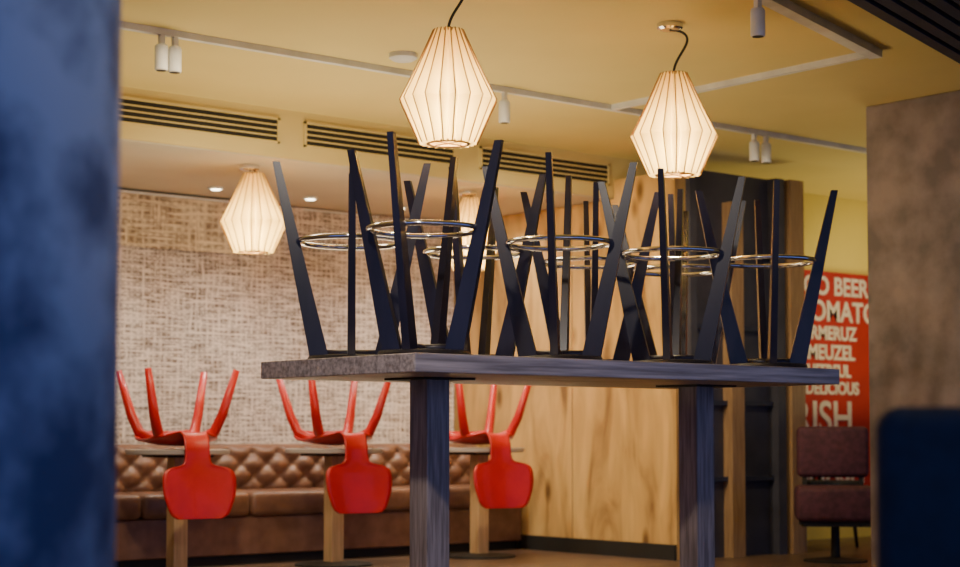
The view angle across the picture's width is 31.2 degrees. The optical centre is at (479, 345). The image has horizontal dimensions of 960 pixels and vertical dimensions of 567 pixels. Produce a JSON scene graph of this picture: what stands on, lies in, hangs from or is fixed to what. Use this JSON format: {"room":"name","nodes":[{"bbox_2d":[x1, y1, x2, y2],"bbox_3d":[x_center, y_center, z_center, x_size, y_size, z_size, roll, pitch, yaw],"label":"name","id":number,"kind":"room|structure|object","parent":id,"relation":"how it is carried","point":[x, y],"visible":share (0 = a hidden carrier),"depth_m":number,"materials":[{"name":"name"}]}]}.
{"room":"cafe","nodes":[
{"label":"cafe","id":0,"kind":"room"},
{"bbox_2d":[121,189,408,218],"bbox_3d":[-2.896,0.160,10.696,7.200,2.400,0.150,2,-4,-40],"label":"wall","id":1,"kind":"structure","parent":0,"point":[121,189],"depth_m":11.61,"materials":[{"name":"paint"}]},
{"bbox_2d":[197,536,870,566],"bbox_3d":[1.932,1.178,6.230,17.000,0.100,13.200,2,-4,-40],"label":"floor","id":2,"kind":"structure","parent":0,"point":[816,548],"depth_m":11.04,"materials":[{"name":"brown wood"}]},
{"bbox_2d":[0,0,121,566],"bbox_3d":[-0.999,-0.393,2.824,0.800,2.680,0.800,2,-4,-40],"label":"round column","id":3,"kind":"structure","parent":2,"relation":"on","point":[60,60],"depth_m":2.63,"materials":[{"name":"blue paint"}]},
{"bbox_2d":[125,449,229,566],"bbox_3d":[-1.751,0.962,9.947,0.600,0.720,0.600,2,-4,-40],"label":"cafe table","id":4,"kind":"object","parent":2,"relation":"on","point":[177,530],"visible":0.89,"depth_m":9.90,"materials":[{"name":"brown wood"}]},
{"bbox_2d":[118,367,239,519],"bbox_3d":[-1.722,0.559,9.871,0.569,0.846,0.656,2,-3,-31],"label":"dining chair","id":5,"kind":"object","parent":4,"relation":"on","point":[198,488],"visible":1,"depth_m":9.65,"materials":[{"name":"paint"}]},
{"bbox_2d":[116,443,520,566],"bbox_3d":[-2.243,0.978,10.500,6.031,0.745,0.760,2,-4,-40],"label":"sofa","id":6,"kind":"object","parent":2,"relation":"on","point":[276,514],"visible":0.41,"depth_m":10.99,"materials":[{"name":"brown leather"}]},
{"bbox_2d":[285,448,382,566],"bbox_3d":[-0.905,0.999,10.649,0.600,0.720,0.600,2,-4,-40],"label":"cafe table","id":7,"kind":"object","parent":2,"relation":"on","point":[333,521],"visible":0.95,"depth_m":10.60,"materials":[{"name":"brown wood"}]},
{"bbox_2d":[276,379,391,513],"bbox_3d":[-0.876,0.596,10.572,0.569,0.846,0.656,2,-3,-30],"label":"dining chair","id":8,"kind":"object","parent":7,"relation":"on","point":[356,485],"visible":1,"depth_m":10.35,"materials":[{"name":"paint"}]},
{"bbox_2d":[449,447,523,558],"bbox_3d":[-0.004,1.038,11.395,0.600,0.720,0.600,2,-4,-40],"label":"cafe table","id":9,"kind":"object","parent":2,"relation":"on","point":[479,516],"visible":0.73,"depth_m":11.35,"materials":[{"name":"brown wood"}]},
{"bbox_2d":[449,384,533,508],"bbox_3d":[0.007,0.634,11.305,0.569,0.846,0.656,2,-3,-28],"label":"dining chair","id":10,"kind":"object","parent":9,"relation":"on","point":[501,481],"visible":0.96,"depth_m":11.07,"materials":[{"name":"paint"}]},
{"bbox_2d":[261,352,839,566],"bbox_3d":[0.364,0.635,7.343,2.410,1.100,1.030,2,-4,-40],"label":"bar table","id":11,"kind":"object","parent":2,"relation":"on","point":[429,376],"visible":1,"depth_m":6.87,"materials":[{"name":"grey wood"}]},
{"bbox_2d":[272,150,430,358],"bbox_3d":[-0.524,-0.341,7.014,0.474,0.815,0.474,-3,-4,40],"label":"bar stool","id":12,"kind":"object","parent":11,"relation":"on","point":[315,340],"visible":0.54,"depth_m":6.98,"materials":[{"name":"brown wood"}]},
{"bbox_2d":[347,131,503,354],"bbox_3d":[-0.214,-0.363,6.595,0.474,0.815,0.474,1,-3,-24],"label":"bar stool","id":13,"kind":"object","parent":11,"relation":"on","point":[459,331],"visible":0.89,"depth_m":6.51,"materials":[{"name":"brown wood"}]},
{"bbox_2d":[404,167,545,355],"bbox_3d":[-0.024,-0.319,7.429,0.474,0.815,0.474,2,-3,-28],"label":"bar stool","id":14,"kind":"object","parent":11,"relation":"on","point":[506,346],"visible":0.51,"depth_m":7.37,"materials":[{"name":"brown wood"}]},
{"bbox_2d":[482,152,637,359],"bbox_3d":[0.327,-0.338,7.070,0.474,0.815,0.474,2,-4,-35],"label":"bar stool","id":15,"kind":"object","parent":11,"relation":"on","point":[559,338],"visible":0.85,"depth_m":7.02,"materials":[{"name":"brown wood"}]},
{"bbox_2d":[520,182,658,360],"bbox_3d":[0.507,-0.296,7.869,0.474,0.815,0.474,-3,-4,44],"label":"bar stool","id":16,"kind":"object","parent":11,"relation":"on","point":[622,351],"visible":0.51,"depth_m":7.86,"materials":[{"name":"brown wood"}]},
{"bbox_2d":[598,168,745,363],"bbox_3d":[0.833,-0.317,7.477,0.474,0.815,0.474,2,-3,-31],"label":"bar stool","id":17,"kind":"object","parent":11,"relation":"on","point":[671,341],"visible":0.83,"depth_m":7.41,"materials":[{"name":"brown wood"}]},
{"bbox_2d":[612,194,746,363],"bbox_3d":[0.954,-0.277,8.239,0.474,0.815,0.474,2,-4,-32],"label":"bar stool","id":18,"kind":"object","parent":11,"relation":"on","point":[671,216],"visible":0.29,"depth_m":8.24,"materials":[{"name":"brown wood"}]},
{"bbox_2d":[695,180,837,367],"bbox_3d":[1.305,-0.299,7.816,0.474,0.815,0.474,3,-4,-44],"label":"bar stool","id":19,"kind":"object","parent":11,"relation":"on","point":[798,355],"visible":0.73,"depth_m":7.79,"materials":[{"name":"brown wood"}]},
{"bbox_2d":[685,170,806,557],"bbox_3d":[1.759,0.127,11.503,1.090,2.550,0.160,2,-4,-40],"label":"screen","id":20,"kind":"object","parent":2,"relation":"on","point":[756,477],"visible":0.48,"depth_m":11.59,"materials":[{"name":"brown wood"}]},
{"bbox_2d":[794,426,870,563],"bbox_3d":[2.265,0.946,10.979,0.500,0.860,0.520,0,-3,8],"label":"upholstered chair","id":21,"kind":"object","parent":2,"relation":"on","point":[822,451],"visible":0.91,"depth_m":11.13,"materials":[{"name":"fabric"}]},
{"bbox_2d":[807,479,858,546],"bbox_3d":[2.415,0.972,12.316,0.520,0.951,0.500,-2,-3,30],"label":"upholstered chair","id":22,"kind":"object","parent":2,"relation":"on","point":[809,482],"visible":0.06,"depth_m":12.15,"materials":[{"name":"fabric"}]},
{"bbox_2d":[866,90,959,566],"bbox_3d":[2.708,-0.039,9.575,0.520,2.680,0.950,2,-4,-40],"label":"concrete column","id":23,"kind":"structure","parent":2,"relation":"on","point":[913,145],"depth_m":9.55,"materials":[{"name":"brown concrete"}]},
{"bbox_2d":[875,407,959,566],"bbox_3d":[0.846,0.529,2.865,0.500,0.846,0.520,0,-3,0],"label":"upholstered chair","id":24,"kind":"object","parent":2,"relation":"on","point":[918,448],"visible":1,"depth_m":2.62,"materials":[{"name":"fabric"}]},
{"bbox_2d":[121,0,959,201],"bbox_3d":[2.030,-1.553,7.431,15.500,0.120,11.700,2,-4,-40],"label":"ceiling","id":25,"kind":"structure","parent":0,"point":[602,51],"depth_m":8.75,"materials":[{"name":"paint"}]},
{"bbox_2d":[155,34,167,71],"bbox_3d":[-1.473,-1.355,7.953,0.062,0.171,0.062,2,-4,-40],"label":"track spotlight","id":26,"kind":"object","parent":25,"relation":"hanging from","point":[161,49],"visible":1,"depth_m":7.93,"materials":[{"name":"white metal"}]},
{"bbox_2d":[168,37,181,73],"bbox_3d":[-1.419,-1.353,7.998,0.062,0.171,0.062,2,-4,-40],"label":"track spotlight","id":27,"kind":"object","parent":25,"relation":"hanging from","point":[174,51],"visible":1,"depth_m":7.97,"materials":[{"name":"white metal"}]},
{"bbox_2d":[389,51,416,62],"bbox_3d":[-0.379,-1.421,8.479,0.140,0.035,0.140,2,-4,-40],"label":"smoke detector","id":28,"kind":"object","parent":25,"relation":"attached to","point":[396,56],"visible":1,"depth_m":8.43,"materials":[{"name":"white plastic"}]},
{"bbox_2d":[120,86,728,219],"bbox_3d":[-1.950,-1.192,10.448,8.250,0.286,1.850,2,-4,-40],"label":"soffit bulkhead","id":29,"kind":"object","parent":25,"relation":"attached to","point":[152,159],"visible":0.39,"depth_m":10.49,"materials":[{"name":"paint"}]},
{"bbox_2d":[119,189,241,254],"bbox_3d":[-2.357,-0.825,11.007,1.960,0.359,0.020,2,-4,-40],"label":"wall","id":30,"kind":"structure","parent":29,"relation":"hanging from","point":[146,219],"depth_m":11.29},
{"bbox_2d":[121,96,279,142],"bbox_3d":[-1.589,-1.255,9.538,1.130,0.145,0.013,2,-4,-40],"label":"air vent","id":31,"kind":"object","parent":29,"relation":"attached to","point":[134,111],"visible":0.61,"depth_m":9.56,"materials":[{"name":"metal"}]},
{"bbox_2d":[208,186,223,190],"bbox_3d":[-1.699,-1.009,11.069,0.104,0.014,0.104,2,-4,-40],"label":"recessed light","id":32,"kind":"object","parent":29,"relation":"attached to","point":[216,188],"visible":1,"depth_m":11.04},
{"bbox_2d":[219,164,284,254],"bbox_3d":[-1.336,-0.802,10.150,0.403,0.514,0.403,2,-4,-40],"label":"pendant lamp","id":33,"kind":"object","parent":29,"relation":"hanging from","point":[252,222],"visible":1,"depth_m":10.05,"materials":[{"name":"white fabric"}]},
{"bbox_2d":[117,206,453,443],"bbox_3d":[-2.876,-0.088,10.583,6.970,1.884,0.028,2,-4,-40],"label":"wall","id":34,"kind":"structure","parent":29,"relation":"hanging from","point":[183,314],"depth_m":11.68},
{"bbox_2d":[303,197,317,199],"bbox_3d":[-1.138,-0.985,11.535,0.104,0.014,0.104,2,-4,-40],"label":"recessed light","id":35,"kind":"object","parent":29,"relation":"attached to","point":[304,198],"visible":1,"depth_m":11.50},
{"bbox_2d":[303,122,387,156],"bbox_3d":[-0.796,-1.219,10.195,0.607,0.148,0.013,2,-4,-40],"label":"air vent","id":36,"kind":"object","parent":29,"relation":"attached to","point":[338,138],"depth_m":10.19,"materials":[{"name":"metal"}]},
{"bbox_2d":[396,134,455,164],"bbox_3d":[-0.334,-1.199,10.578,0.460,0.147,0.013,2,-4,-40],"label":"air vent","id":37,"kind":"object","parent":29,"relation":"attached to","point":[408,147],"depth_m":10.55,"materials":[{"name":"metal"}]},
{"bbox_2d":[440,190,497,270],"bbox_3d":[-0.059,-0.746,11.209,0.403,0.514,0.403,-3,-4,42],"label":"pendant lamp","id":38,"kind":"object","parent":29,"relation":"hanging from","point":[468,204],"visible":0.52,"depth_m":11.14,"materials":[{"name":"white fabric"}]},
{"bbox_2d":[479,146,491,168],"bbox_3d":[0.031,-1.185,10.880,0.099,0.143,0.013,2,-4,-40],"label":"air vent","id":39,"kind":"object","parent":29,"relation":"attached to","point":[484,152],"depth_m":10.88,"materials":[{"name":"metal"}]},
{"bbox_2d":[498,149,545,176],"bbox_3d":[0.268,-1.173,11.077,0.401,0.147,0.013,2,-4,-40],"label":"air vent","id":40,"kind":"object","parent":29,"relation":"attached to","point":[522,163],"depth_m":11.08,"materials":[{"name":"metal"}]},
{"bbox_2d":[552,156,609,185],"bbox_3d":[0.668,-1.156,11.409,0.516,0.148,0.013,2,-4,-40],"label":"air vent","id":41,"kind":"object","parent":29,"relation":"attached to","point":[580,170],"depth_m":11.41,"materials":[{"name":"metal"}]},
{"bbox_2d":[399,0,496,148],"bbox_3d":[-0.129,-1.165,7.021,0.403,0.697,0.403,-3,-4,44],"label":"pendant lamp","id":42,"kind":"object","parent":25,"relation":"hanging from","point":[448,100],"visible":1,"depth_m":6.92,"materials":[{"name":"white fabric"}]},
{"bbox_2d":[122,0,881,153],"bbox_3d":[0.846,-1.429,8.264,6.550,0.040,2.526,2,-4,-40],"label":"track","id":43,"kind":"object","parent":25,"relation":"attached to","point":[863,49],"depth_m":8.56,"materials":[{"name":"white metal"}]},
{"bbox_2d":[499,92,509,123],"bbox_3d":[0.132,-1.285,9.283,0.062,0.171,0.062,2,-4,-40],"label":"track spotlight","id":44,"kind":"object","parent":25,"relation":"hanging from","point":[504,103],"visible":1,"depth_m":9.26,"materials":[{"name":"white metal"}]},
{"bbox_2d":[630,21,717,179],"bbox_3d":[0.886,-1.121,7.863,0.403,0.697,0.403,-2,-4,39],"label":"pendant lamp","id":45,"kind":"object","parent":25,"relation":"hanging from","point":[674,132],"visible":0.94,"depth_m":7.76,"materials":[{"name":"white fabric"}]},
{"bbox_2d":[749,134,758,161],"bbox_3d":[1.686,-1.218,10.572,0.062,0.171,0.062,2,-4,-40],"label":"track spotlight","id":46,"kind":"object","parent":25,"relation":"hanging from","point":[754,144],"visible":1,"depth_m":10.55,"materials":[{"name":"white metal"}]},
{"bbox_2d":[750,0,764,37],"bbox_3d":[1.175,-1.391,7.277,0.062,0.171,0.062,2,-4,-40],"label":"track spotlight","id":47,"kind":"object","parent":25,"relation":"hanging from","point":[757,14],"visible":1,"depth_m":7.25,"materials":[{"name":"white metal"}]},
{"bbox_2d":[761,136,770,163],"bbox_3d":[1.770,-1.214,10.642,0.062,0.171,0.062,2,-4,-40],"label":"track spotlight","id":48,"kind":"object","parent":25,"relation":"hanging from","point":[765,146],"visible":1,"depth_m":10.62,"materials":[{"name":"white metal"}]},
{"bbox_2d":[848,0,959,63],"bbox_3d":[2.100,-1.441,6.282,1.470,0.225,4.200,-2,-4,33],"label":"air vent","id":49,"kind":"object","parent":25,"relation":"attached to","point":[935,23],"depth_m":6.85,"materials":[{"name":"black metal"}]},
{"bbox_2d":[454,175,685,560],"bbox_3d":[0.571,0.168,11.997,0.104,2.520,2.280,2,-4,-40],"label":"wall","id":50,"kind":"structure","parent":0,"point":[604,462],"depth_m":11.67,"materials":[{"name":"brown wood"}]},
{"bbox_2d":[518,535,676,560],"bbox_3d":[0.766,1.359,11.609,0.020,0.100,1.530,2,-4,-40],"label":"baseboard","id":51,"kind":"structure","parent":50,"relation":"attached to","point":[530,542],"depth_m":11.54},
{"bbox_2d":[804,193,870,539],"bbox_3d":[3.403,0.199,14.109,4.750,2.680,0.150,2,-4,-40],"label":"wall","id":52,"kind":"structure","parent":0,"point":[847,249],"depth_m":13.59,"materials":[{"name":"yellow paint"}]},
{"bbox_2d":[804,269,869,485],"bbox_3d":[3.406,0.342,13.981,3.300,1.780,0.035,2,-4,-40],"label":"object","id":53,"kind":"object","parent":52,"relation":"attached to","point":[839,340],"visible":0.34,"depth_m":13.50,"materials":[{"name":"red"}]}
]}

